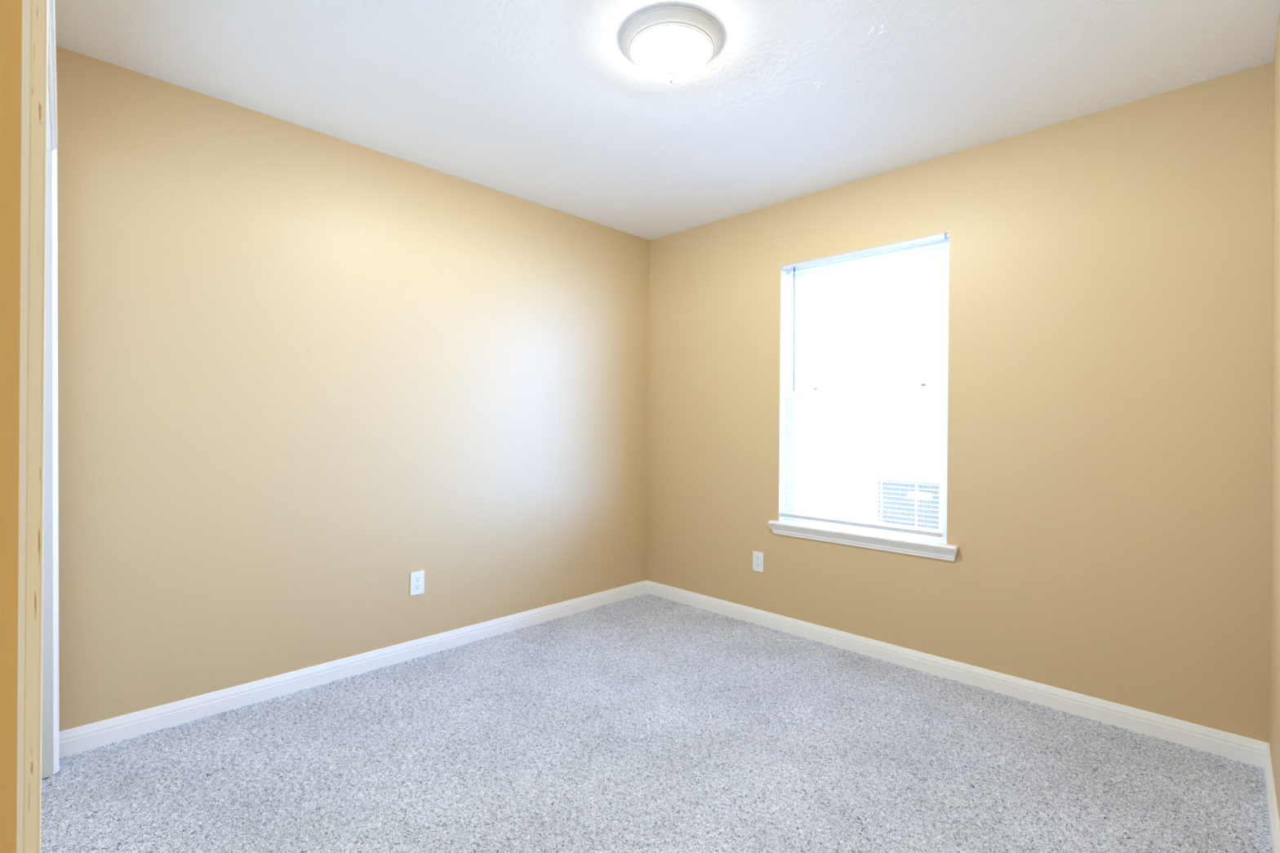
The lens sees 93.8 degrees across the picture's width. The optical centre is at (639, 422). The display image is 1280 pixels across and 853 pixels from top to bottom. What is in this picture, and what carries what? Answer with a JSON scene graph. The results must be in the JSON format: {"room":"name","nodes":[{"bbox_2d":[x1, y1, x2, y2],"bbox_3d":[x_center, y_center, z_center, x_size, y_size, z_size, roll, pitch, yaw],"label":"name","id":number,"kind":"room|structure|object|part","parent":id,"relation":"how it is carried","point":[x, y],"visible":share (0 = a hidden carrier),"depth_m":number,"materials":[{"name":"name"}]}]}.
{"room":"empty bedroom","nodes":[
{"label":"empty bedroom","id":0,"kind":"room"},
{"bbox_2d":[0,0,22,852],"bbox_3d":[-0.540,-0.062,0.336,0.100,2.440,0.279,0,0,44],"label":"wall","id":1,"kind":"structure","parent":0,"point":[11,11],"depth_m":0.39,"materials":[{"name":"paint"}]},
{"bbox_2d":[16,0,48,852],"bbox_3d":[-0.442,-0.061,0.435,0.101,2.440,0.022,0,0,44],"label":"trim","id":2,"kind":"structure","parent":1,"relation":"attached to","point":[34,12],"depth_m":0.40,"materials":[{"name":"white wood"}]},
{"bbox_2d":[55,45,649,731],"bbox_3d":[-1.300,-0.011,2.860,0.120,2.540,3.750,0,0,44],"label":"wall","id":3,"kind":"structure","parent":0,"point":[304,372],"depth_m":2.62,"materials":[{"name":"beige paint"}]},
{"bbox_2d":[59,580,646,758],"bbox_3d":[-0.987,1.132,3.091,0.014,0.103,2.960,0,0,44],"label":"baseboard","id":4,"kind":"structure","parent":3,"relation":"attached to","point":[81,739],"depth_m":2.61,"materials":[{"name":"white wood"}]},
{"bbox_2d":[409,570,424,595],"bbox_3d":[-1.104,0.798,2.973,0.008,0.114,0.071,0,0,44],"label":"wall outlet","id":5,"kind":"object","parent":3,"relation":"attached to","point":[417,579],"visible":1,"depth_m":2.97,"materials":[{"name":"white plastic"}]},
{"bbox_2d":[413,583,421,590],"bbox_3d":[-1.103,0.818,2.971,0.003,0.029,0.035,0,0,44],"label":"receptacle","id":6,"kind":"object","parent":5,"relation":"attached to","point":[416,586],"depth_m":2.97,"materials":[{"name":"grey plastic"}]},
{"bbox_2d":[413,576,421,582],"bbox_3d":[-1.103,0.779,2.972,0.003,0.029,0.035,0,0,44],"label":"receptacle","id":7,"kind":"object","parent":5,"relation":"attached to","point":[416,579],"depth_m":2.97,"materials":[{"name":"grey plastic"}]},
{"bbox_2d":[40,593,1272,852],"bbox_3d":[-0.203,1.170,1.774,3.001,0.011,3.764,0,0,44],"label":"floor","id":8,"kind":"structure","parent":0,"point":[646,722],"depth_m":2.04,"materials":[{"name":"grey carpet"}]},
{"bbox_2d":[54,0,1279,239],"bbox_3d":[-0.133,-1.332,1.829,3.217,0.121,3.890,0,0,44],"label":"ceiling","id":9,"kind":"structure","parent":0,"point":[542,102],"depth_m":2.20,"materials":[{"name":"white paint"}]},
{"bbox_2d":[620,5,722,82],"bbox_3d":[0.104,-1.199,1.991,0.336,0.141,0.336,0,0,44],"label":"ceiling light","id":10,"kind":"object","parent":9,"relation":"attached to","point":[668,43],"visible":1,"depth_m":1.91,"materials":[{"name":"white glass"}]},
{"bbox_3d":[0.104,-1.196,1.991,0.254,0.074,0.254,0,0,44],"label":"lamp shade","id":11,"kind":"part","parent":10,"relation":"part of","materials":[{"name":"white glass"}]},
{"bbox_2d":[646,61,1273,743],"bbox_3d":[1.167,0.014,3.163,3.217,2.540,0.140,0,0,44],"label":"wall","id":12,"kind":"structure","parent":0,"point":[1108,476],"depth_m":2.50,"materials":[{"name":"beige paint"}]},
{"bbox_2d":[752,551,763,572],"bbox_3d":[0.693,0.818,3.515,0.071,0.114,0.008,0,0,44],"label":"wall outlet","id":13,"kind":"object","parent":12,"relation":"attached to","point":[757,557],"visible":1,"depth_m":3.51,"materials":[{"name":"white plastic"}]},
{"bbox_2d":[755,562,759,567],"bbox_3d":[0.691,0.837,3.513,0.035,0.029,0.003,0,0,44],"label":"receptacle","id":14,"kind":"object","parent":13,"relation":"attached to","point":[757,564],"depth_m":3.51,"materials":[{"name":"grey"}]},
{"bbox_2d":[755,555,760,560],"bbox_3d":[0.692,0.798,3.514,0.035,0.029,0.003,0,0,44],"label":"receptacle","id":15,"kind":"object","parent":13,"relation":"attached to","point":[757,557],"depth_m":3.51,"materials":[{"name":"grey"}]},
{"bbox_2d":[767,231,959,561],"bbox_3d":[1.152,-0.126,3.143,1.000,1.534,0.183,0,0,44],"label":"window","id":16,"kind":"structure","parent":12,"relation":"in","point":[927,546],"depth_m":3.19,"materials":[{"name":"white paint"}]},
{"bbox_2d":[780,233,946,537],"bbox_3d":[1.124,-0.175,3.129,0.870,1.432,0.040,0,0,44],"label":"blind","id":17,"kind":"object","parent":16,"relation":"attached to","point":[941,237],"visible":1,"depth_m":3.10,"materials":[{"name":"white plastic"}]},
{"bbox_3d":[0.907,-0.171,3.351,0.001,1.397,0.027,0,0,44],"label":"ladder cord","id":18,"kind":"part","parent":17,"relation":"part of","materials":[{"name":"white fabric"}]},
{"bbox_3d":[1.128,-0.170,3.134,0.001,1.397,0.027,0,0,44],"label":"ladder cord","id":19,"kind":"part","parent":17,"relation":"part of","materials":[{"name":"white fabric"}]},
{"bbox_3d":[1.121,0.531,3.132,0.865,0.020,0.024,0,0,44],"label":"rail","id":20,"kind":"part","parent":17,"relation":"part of","materials":[{"name":"white plastic"}]},
{"bbox_3d":[1.349,-0.168,2.917,0.001,1.397,0.027,0,0,44],"label":"ladder cord","id":21,"kind":"part","parent":17,"relation":"part of","materials":[{"name":"white fabric"}]},
{"bbox_3d":[1.176,0.184,3.174,0.840,0.730,0.026,0,0,44],"label":"sash","id":22,"kind":"part","parent":16,"relation":"part of","materials":[{"name":"white plastic"}]},
{"bbox_3d":[1.205,-0.506,3.199,0.840,0.712,0.026,0,0,44],"label":"sash","id":23,"kind":"part","parent":16,"relation":"part of","materials":[{"name":"white plastic"}]},
{"bbox_2d":[646,580,1268,768],"bbox_3d":[1.102,1.152,3.105,2.976,0.103,0.014,0,0,44],"label":"baseboard","id":24,"kind":"structure","parent":12,"relation":"attached to","point":[1230,746],"depth_m":2.62,"materials":[{"name":"white wood"}]},
{"bbox_2d":[1269,10,1279,822],"bbox_3d":[0.910,0.003,0.690,0.120,2.540,3.750,0,0,44],"label":"wall","id":25,"kind":"structure","parent":0,"point":[1274,647],"depth_m":1.86,"materials":[{"name":"beige paint"}]},
{"bbox_2d":[1263,743,1279,852],"bbox_3d":[1.114,1.145,1.001,0.014,0.103,3.000,0,0,44],"label":"baseboard","id":26,"kind":"structure","parent":25,"relation":"attached to","point":[1273,818],"depth_m":1.77,"materials":[{"name":"white wood"}]},
{"bbox_3d":[-1.021,-0.065,0.934,2.975,2.440,0.176,0,0,44],"label":"wall","id":27,"kind":"structure","parent":0,"visible":0},
{"bbox_2d":[41,0,59,778],"bbox_3d":[-1.000,0.110,0.907,0.159,2.091,2.912,1,0,-43],"label":"trim","id":28,"kind":"structure","parent":27,"relation":"attached to","point":[51,732],"depth_m":1.94,"materials":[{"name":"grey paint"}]},
{"bbox_3d":[-0.923,-0.907,0.927,2.834,0.055,0.099,0,0,44],"label":"head casing","id":29,"kind":"part","parent":28,"relation":"part of","materials":[{"name":"white wood"}]},
{"bbox_3d":[-1.932,0.105,1.979,0.072,2.091,0.040,0,0,44],"label":"casing","id":30,"kind":"part","parent":28,"relation":"part of","materials":[{"name":"white wood"}]},
{"label":"outside","id":31,"kind":"structure","parent":0,"visible":0},
{"bbox_2d":[796,471,885,522],"bbox_3d":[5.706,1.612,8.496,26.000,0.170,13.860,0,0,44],"label":"ground","id":32,"kind":"structure","parent":31,"point":[842,476],"depth_m":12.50,"materials":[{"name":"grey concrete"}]},
{"bbox_2d":[874,468,939,529],"bbox_3d":[2.134,0.914,4.039,0.806,1.125,0.784,0,0,44],"label":"air conditioner","id":33,"kind":"object","parent":32,"relation":"on","point":[907,471],"visible":0.16,"depth_m":3.92,"materials":[{"name":"grey metal"}]},
{"bbox_3d":[1.792,0.473,3.844,0.150,0.050,0.008,0,0,44],"label":"name plate","id":34,"kind":"part","parent":33,"relation":"part of","materials":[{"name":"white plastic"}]}
]}

